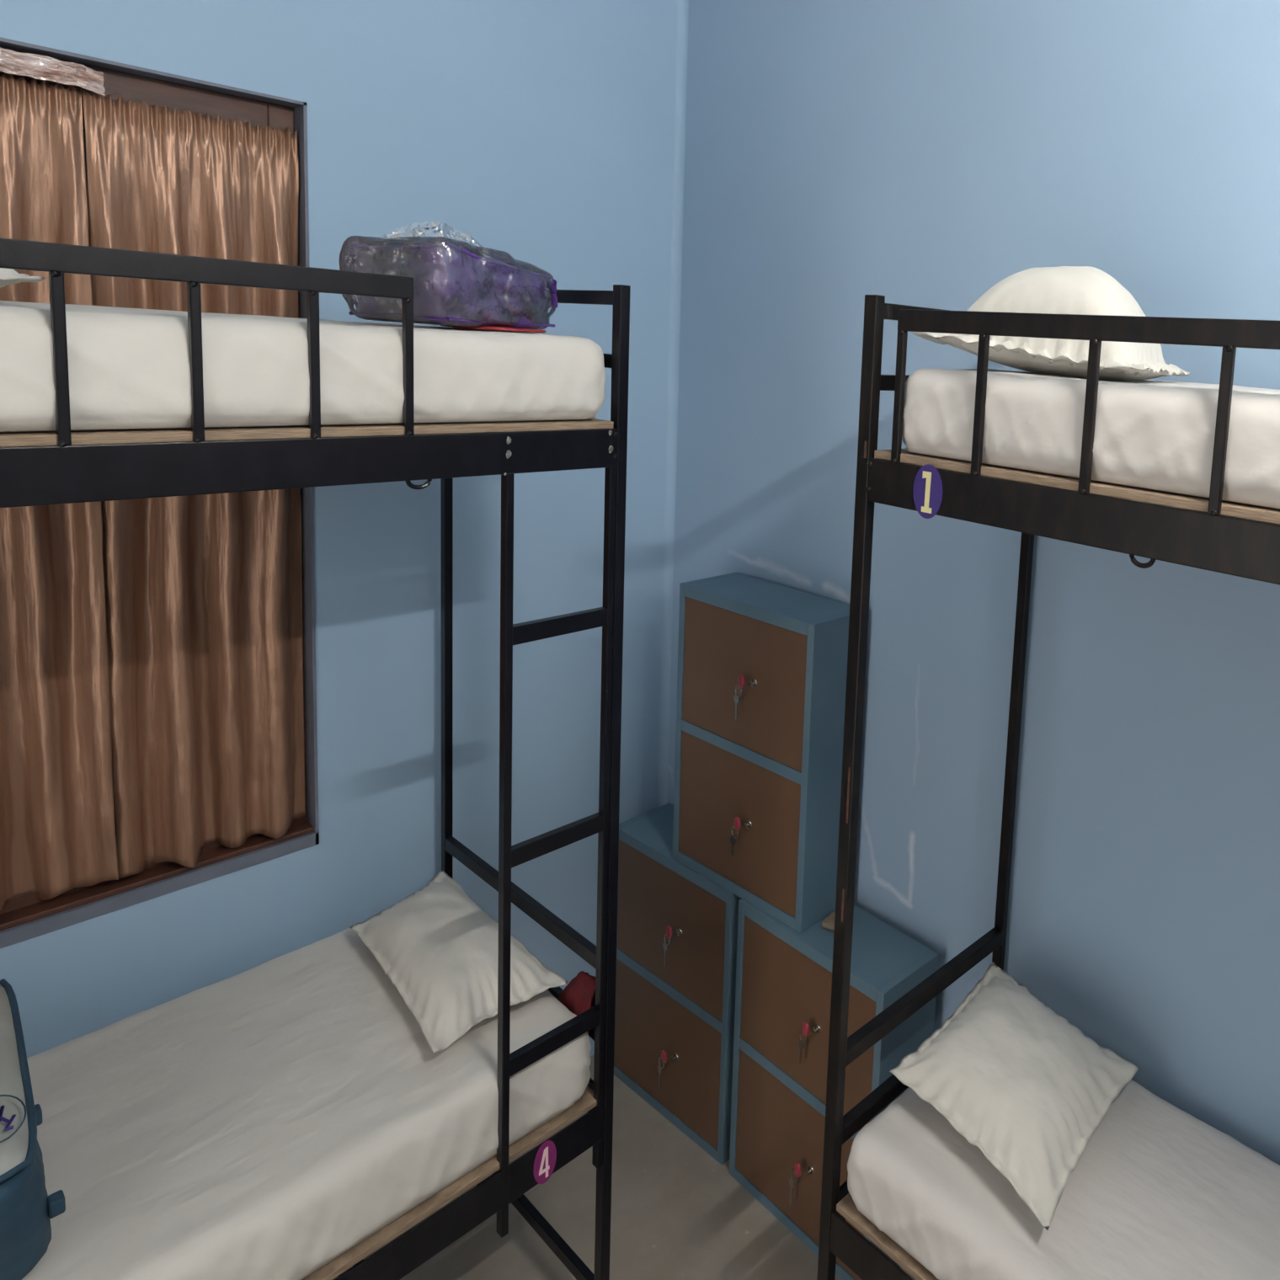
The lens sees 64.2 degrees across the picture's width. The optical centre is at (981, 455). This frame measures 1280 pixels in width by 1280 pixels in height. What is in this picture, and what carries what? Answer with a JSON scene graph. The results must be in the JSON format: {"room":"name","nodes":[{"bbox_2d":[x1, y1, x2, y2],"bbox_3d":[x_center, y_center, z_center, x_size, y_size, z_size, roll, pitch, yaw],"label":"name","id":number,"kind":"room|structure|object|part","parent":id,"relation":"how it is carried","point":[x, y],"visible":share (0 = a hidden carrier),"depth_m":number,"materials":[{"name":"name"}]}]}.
{"room":"dormitory","nodes":[
{"label":"dormitory","id":0,"kind":"room"},
{"bbox_2d":[0,0,688,1057],"bbox_3d":[-1.835,0.109,1.607,0.184,3.450,2.911,8,8,36],"label":"wall","id":1,"kind":"structure","parent":0,"point":[550,135],"depth_m":2.23,"materials":[{"name":"blue paint"}]},
{"bbox_2d":[0,37,319,948],"bbox_3d":[-1.829,0.097,1.579,0.103,1.615,1.154,8,8,36],"label":"window","id":2,"kind":"structure","parent":1,"relation":"in","point":[24,917],"depth_m":1.88,"materials":[{"name":"brown wood"}]},
{"bbox_2d":[0,47,105,95],"bbox_3d":[-1.762,-0.659,1.443,0.024,0.049,0.595,8,8,36],"label":"tape","id":3,"kind":"object","parent":2,"relation":"attached to","point":[38,66],"visible":1,"depth_m":1.63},
{"bbox_2d":[0,72,118,913],"bbox_3d":[-1.832,0.104,1.528,0.070,1.522,0.573,8,8,36],"label":"curtain","id":4,"kind":"object","parent":2,"relation":"hanging from","point":[57,825],"visible":0.72,"depth_m":1.72,"materials":[{"name":"brown fabric"}]},
{"bbox_3d":[-1.846,0.094,1.592,0.004,1.515,1.074,8,8,36],"label":"pane","id":5,"kind":"part","parent":2,"relation":"part of","materials":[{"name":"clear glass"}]},
{"bbox_3d":[-1.864,0.866,1.654,0.049,0.012,1.142,8,8,36],"label":"sill","id":6,"kind":"part","parent":2,"relation":"part of","materials":[{"name":"brown wood"}]},
{"bbox_2d":[82,90,304,878],"bbox_3d":[-1.560,0.085,1.884,0.065,1.518,0.326,8,8,36],"label":"curtain","id":7,"kind":"object","parent":2,"relation":"hanging from","point":[204,592],"visible":0.75,"depth_m":1.88,"materials":[{"name":"brown fabric"}]},
{"bbox_2d":[331,1054,915,1279],"bbox_3d":[-0.745,2.034,1.008,3.080,0.100,3.070,8,8,36],"label":"floor","id":8,"kind":"structure","parent":0,"point":[678,1213],"depth_m":2.23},
{"bbox_2d":[0,238,630,1279],"bbox_3d":[-1.339,0.769,1.593,0.726,2.206,1.130,8,8,36],"label":"bunk bed","id":9,"kind":"object","parent":8,"relation":"on","point":[62,466],"visible":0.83,"depth_m":1.59,"materials":[{"name":"black metal"}]},
{"bbox_3d":[-1.096,-0.238,1.131,0.019,0.034,0.743,8,8,36],"label":"guard rail","id":10,"kind":"part","parent":9,"relation":"part of","materials":[{"name":"black metal"}]},
{"bbox_2d":[0,300,605,432],"bbox_3d":[-1.278,-0.153,1.489,0.703,0.155,1.087,8,8,36],"label":"mattress","id":11,"kind":"object","parent":9,"relation":"on","point":[129,369],"visible":0.92,"depth_m":1.31,"materials":[{"name":"white fabric"}]},
{"bbox_2d":[0,267,46,287],"bbox_3d":[-1.464,-0.258,1.228,0.420,0.095,0.288,8,8,36],"label":"pillow","id":12,"kind":"object","parent":11,"relation":"on","point":[8,276],"visible":0.91,"depth_m":1.24,"materials":[{"name":"white fabric"}]},
{"bbox_2d":[338,221,558,329],"bbox_3d":[-0.936,-0.321,1.662,0.239,0.176,0.348,5,6,11],"label":"bag","id":13,"kind":"object","parent":11,"relation":"on","point":[456,283],"visible":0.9,"depth_m":1.56,"materials":[{"name":"purple plastic"}]},
{"bbox_2d":[451,325,545,332],"bbox_3d":[-0.872,-0.229,1.688,0.100,0.008,0.130,5,6,12],"label":"folded cloth","id":14,"kind":"object","parent":11,"relation":"on","point":[482,328],"visible":0.88,"depth_m":1.63,"materials":[{"name":"fabric"}]},
{"bbox_2d":[21,927,591,1279],"bbox_3d":[-1.366,1.193,1.637,0.702,0.173,1.084,8,8,36],"label":"mattress","id":15,"kind":"object","parent":9,"relation":"on","point":[265,1121],"visible":0.74,"depth_m":1.61,"materials":[{"name":"white fabric"}]},
{"bbox_2d":[0,978,65,1279],"bbox_3d":[-1.602,1.020,1.261,0.620,0.233,0.466,8,8,36],"label":"backpack","id":16,"kind":"object","parent":15,"relation":"on","point":[27,1210],"visible":1,"depth_m":1.29,"materials":[{"name":"teal fabric"}]},
{"bbox_3d":[-1.583,0.922,1.246,0.579,0.028,0.451,8,8,36],"label":"panel","id":17,"kind":"part","parent":16,"relation":"part of","materials":[{"name":"grey fabric"}]},
{"bbox_2d":[350,870,568,1053],"bbox_3d":[-1.141,1.027,1.962,0.573,0.106,0.258,8,8,36],"label":"pillow","id":18,"kind":"object","parent":15,"relation":"on","point":[438,947],"visible":0.97,"depth_m":1.89,"materials":[{"name":"white fabric"}]},
{"bbox_3d":[-1.289,0.700,2.245,0.023,2.206,0.018,8,8,36],"label":"post","id":19,"kind":"part","parent":9,"relation":"part of","materials":[{"name":"black metal"}]},
{"bbox_3d":[-1.026,0.980,2.066,0.673,0.032,0.016,8,8,36],"label":"rail","id":20,"kind":"part","parent":9,"relation":"part of","materials":[{"name":"black metal"}]},
{"bbox_3d":[-1.072,1.709,2.147,0.673,0.030,0.016,8,8,36],"label":"rail","id":21,"kind":"part","parent":9,"relation":"part of","materials":[{"name":"black metal"}]},
{"bbox_3d":[-1.036,1.133,2.083,0.673,0.030,0.016,8,8,36],"label":"rail","id":22,"kind":"part","parent":9,"relation":"part of","materials":[{"name":"black metal"}]},
{"bbox_2d":[557,970,595,1040],"bbox_3d":[-0.852,1.144,1.948,0.194,0.187,0.062,8,8,36],"label":"cloth","id":23,"kind":"object","parent":9,"relation":"on","point":[578,996],"visible":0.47,"depth_m":1.90,"materials":[{"name":"red fabric"}]},
{"bbox_3d":[-0.943,-0.330,1.921,0.673,0.026,0.016,8,8,36],"label":"rail","id":24,"kind":"part","parent":9,"relation":"part of","materials":[{"name":"black metal"}]},
{"bbox_3d":[-0.735,0.729,1.813,0.019,1.432,0.013,8,8,36],"label":"ladder rail","id":25,"kind":"part","parent":9,"relation":"part of","materials":[{"name":"black metal"}]},
{"bbox_3d":[-0.951,-0.214,1.934,0.673,0.026,0.016,8,8,36],"label":"rail","id":26,"kind":"part","parent":9,"relation":"part of","materials":[{"name":"black metal"}]},
{"bbox_3d":[-0.731,0.780,1.834,0.027,2.206,0.020,8,8,36],"label":"post","id":27,"kind":"part","parent":9,"relation":"part of","materials":[{"name":"black metal"}]},
{"bbox_2d":[613,803,741,1164],"bbox_3d":[-0.800,1.430,2.580,0.500,0.745,0.189,8,8,35],"label":"locker","id":28,"kind":"object","parent":8,"relation":"on","point":[684,1008],"visible":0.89,"depth_m":2.49,"materials":[{"name":"blue paint"}]},
{"bbox_2d":[657,1050,674,1087],"bbox_3d":[-0.852,1.649,2.499,0.052,0.120,0.018,6,7,19],"label":"key","id":29,"kind":"object","parent":28,"relation":"attached to","point":[664,1055],"visible":1,"depth_m":2.50,"materials":[{"name":"silver metal"}]},
{"bbox_3d":[-0.857,1.613,2.535,0.456,0.330,0.011,8,8,35],"label":"door","id":30,"kind":"part","parent":28,"relation":"part of","materials":[{"name":"brown laminate"}]},
{"bbox_2d":[662,925,677,965],"bbox_3d":[-0.825,1.295,2.457,0.044,0.122,0.018,5,7,15],"label":"key","id":31,"kind":"object","parent":28,"relation":"attached to","point":[669,930],"visible":1,"depth_m":2.45,"materials":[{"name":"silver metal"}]},
{"bbox_3d":[-0.835,1.257,2.495,0.456,0.326,0.011,8,8,35],"label":"door","id":32,"kind":"part","parent":28,"relation":"part of","materials":[{"name":"brown laminate"}]},
{"bbox_2d":[672,572,869,933],"bbox_3d":[-0.548,0.719,2.359,0.488,0.745,0.189,8,8,35],"label":"locker","id":33,"kind":"object","parent":28,"relation":"on","point":[776,768],"visible":0.93,"depth_m":2.25,"materials":[{"name":"blue paint"}]},
{"bbox_2d":[730,816,746,855],"bbox_3d":[-0.598,0.932,2.276,0.045,0.107,0.018,5,7,16],"label":"key","id":34,"kind":"object","parent":33,"relation":"attached to","point":[737,820],"visible":1,"depth_m":2.27,"materials":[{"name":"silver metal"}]},
{"bbox_3d":[-0.606,0.902,2.314,0.444,0.330,0.011,8,8,35],"label":"door","id":35,"kind":"part","parent":33,"relation":"part of","materials":[{"name":"brown laminate"}]},
{"bbox_2d":[733,674,751,719],"bbox_3d":[-0.578,0.582,2.239,0.050,0.120,0.018,6,7,18],"label":"key","id":36,"kind":"object","parent":33,"relation":"attached to","point":[741,678],"visible":1,"depth_m":2.24,"materials":[{"name":"silver metal"}]},
{"bbox_3d":[-0.584,0.546,2.275,0.444,0.326,0.011,8,8,35],"label":"door","id":37,"kind":"part","parent":33,"relation":"part of","materials":[{"name":"brown laminate"}]},
{"bbox_2d":[729,898,938,1279],"bbox_3d":[-0.375,1.492,2.264,0.496,0.745,0.189,8,8,37],"label":"locker","id":38,"kind":"object","parent":8,"relation":"on","point":[784,973],"visible":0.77,"depth_m":2.20,"materials":[{"name":"blue paint"}]},
{"bbox_2d":[789,1162,809,1205],"bbox_3d":[-0.433,1.712,2.185,0.054,0.124,0.018,6,7,22],"label":"key","id":39,"kind":"object","parent":38,"relation":"attached to","point":[797,1170],"visible":1,"depth_m":2.19,"materials":[{"name":"silver metal"}]},
{"bbox_3d":[-0.436,1.675,2.220,0.452,0.330,0.011,8,8,37],"label":"door","id":40,"kind":"part","parent":38,"relation":"part of","materials":[{"name":"brown laminate"}]},
{"bbox_2d":[797,1021,815,1064],"bbox_3d":[-0.406,1.353,2.142,0.045,0.116,0.018,6,7,18],"label":"key","id":41,"kind":"object","parent":38,"relation":"attached to","point":[805,1031],"visible":1,"depth_m":2.14,"materials":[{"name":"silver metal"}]},
{"bbox_3d":[-0.413,1.319,2.181,0.452,0.326,0.011,8,8,37],"label":"door","id":42,"kind":"part","parent":38,"relation":"part of","materials":[{"name":"brown laminate"}]},
{"bbox_2d":[821,911,835,930],"bbox_3d":[-0.349,1.115,2.231,0.055,0.015,0.060,6,7,19],"label":"scrap","id":43,"kind":"object","parent":38,"relation":"on","point":[829,922],"visible":0.44,"depth_m":2.22,"materials":[{"name":"beige paper"}]},
{"bbox_2d":[816,294,1279,1279],"bbox_3d":[0.472,0.906,1.394,1.460,2.206,0.514,8,8,37],"label":"bunk bed","id":44,"kind":"object","parent":8,"relation":"on","point":[1214,534],"visible":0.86,"depth_m":1.45,"materials":[{"name":"black metal"}]},
{"bbox_3d":[-0.242,0.834,1.631,0.028,2.206,0.020,8,8,37],"label":"post","id":45,"kind":"part","parent":44,"relation":"part of","materials":[{"name":"black metal"}]},
{"bbox_3d":[-0.117,1.215,1.870,0.024,0.030,0.473,8,8,37],"label":"rail","id":46,"kind":"part","parent":44,"relation":"part of","materials":[{"name":"black metal"}]},
{"bbox_3d":[-0.032,-0.132,1.721,0.024,0.026,0.473,8,8,37],"label":"rail","id":47,"kind":"part","parent":44,"relation":"part of","materials":[{"name":"black metal"}]},
{"bbox_3d":[-0.024,-0.248,1.708,0.024,0.026,0.473,8,8,37],"label":"rail","id":48,"kind":"part","parent":44,"relation":"part of","materials":[{"name":"black metal"}]},
{"bbox_3d":[-0.107,1.062,1.853,0.024,0.032,0.473,8,8,37],"label":"rail","id":49,"kind":"part","parent":44,"relation":"part of","materials":[{"name":"black metal"}]},
{"bbox_3d":[0.055,0.809,2.022,0.023,2.206,0.017,8,8,37],"label":"post","id":50,"kind":"part","parent":44,"relation":"part of","materials":[{"name":"black metal"}]},
{"bbox_2d":[847,1079,1279,1279],"bbox_3d":[0.447,1.345,1.438,1.411,0.144,0.506,8,8,37],"label":"mattress","id":51,"kind":"object","parent":44,"relation":"on","point":[1156,1192],"visible":0.64,"depth_m":1.56,"materials":[{"name":"white fabric"}]},
{"bbox_2d":[889,962,1139,1230],"bbox_3d":[0.063,1.136,1.719,0.400,0.134,0.394,8,8,36],"label":"pillow","id":52,"kind":"object","parent":51,"relation":"on","point":[1024,1085],"visible":1,"depth_m":1.67,"materials":[{"name":"white fabric"}]},
{"bbox_3d":[0.408,-0.135,1.068,1.358,0.034,0.014,8,8,37],"label":"guard rail","id":53,"kind":"part","parent":44,"relation":"part of","materials":[{"name":"black metal"}]},
{"bbox_2d":[901,368,1279,509],"bbox_3d":[0.544,-0.008,1.281,1.382,0.143,0.495,8,8,37],"label":"mattress","id":54,"kind":"object","parent":44,"relation":"on","point":[1159,435],"visible":0.86,"depth_m":1.27,"materials":[{"name":"white fabric"}]},
{"bbox_2d":[910,266,1189,381],"bbox_3d":[0.156,-0.217,1.534,0.432,0.186,0.340,8,8,36],"label":"pillow","id":55,"kind":"object","parent":54,"relation":"on","point":[1061,290],"visible":0.8,"depth_m":1.45,"materials":[{"name":"white fabric"}]},
{"bbox_2d":[666,0,1279,1165],"bbox_3d":[0.305,0.209,1.926,2.920,3.450,0.160,8,8,36],"label":"wall","id":56,"kind":"structure","parent":0,"point":[922,153],"depth_m":2.00,"materials":[{"name":"blue paint"}]}
]}

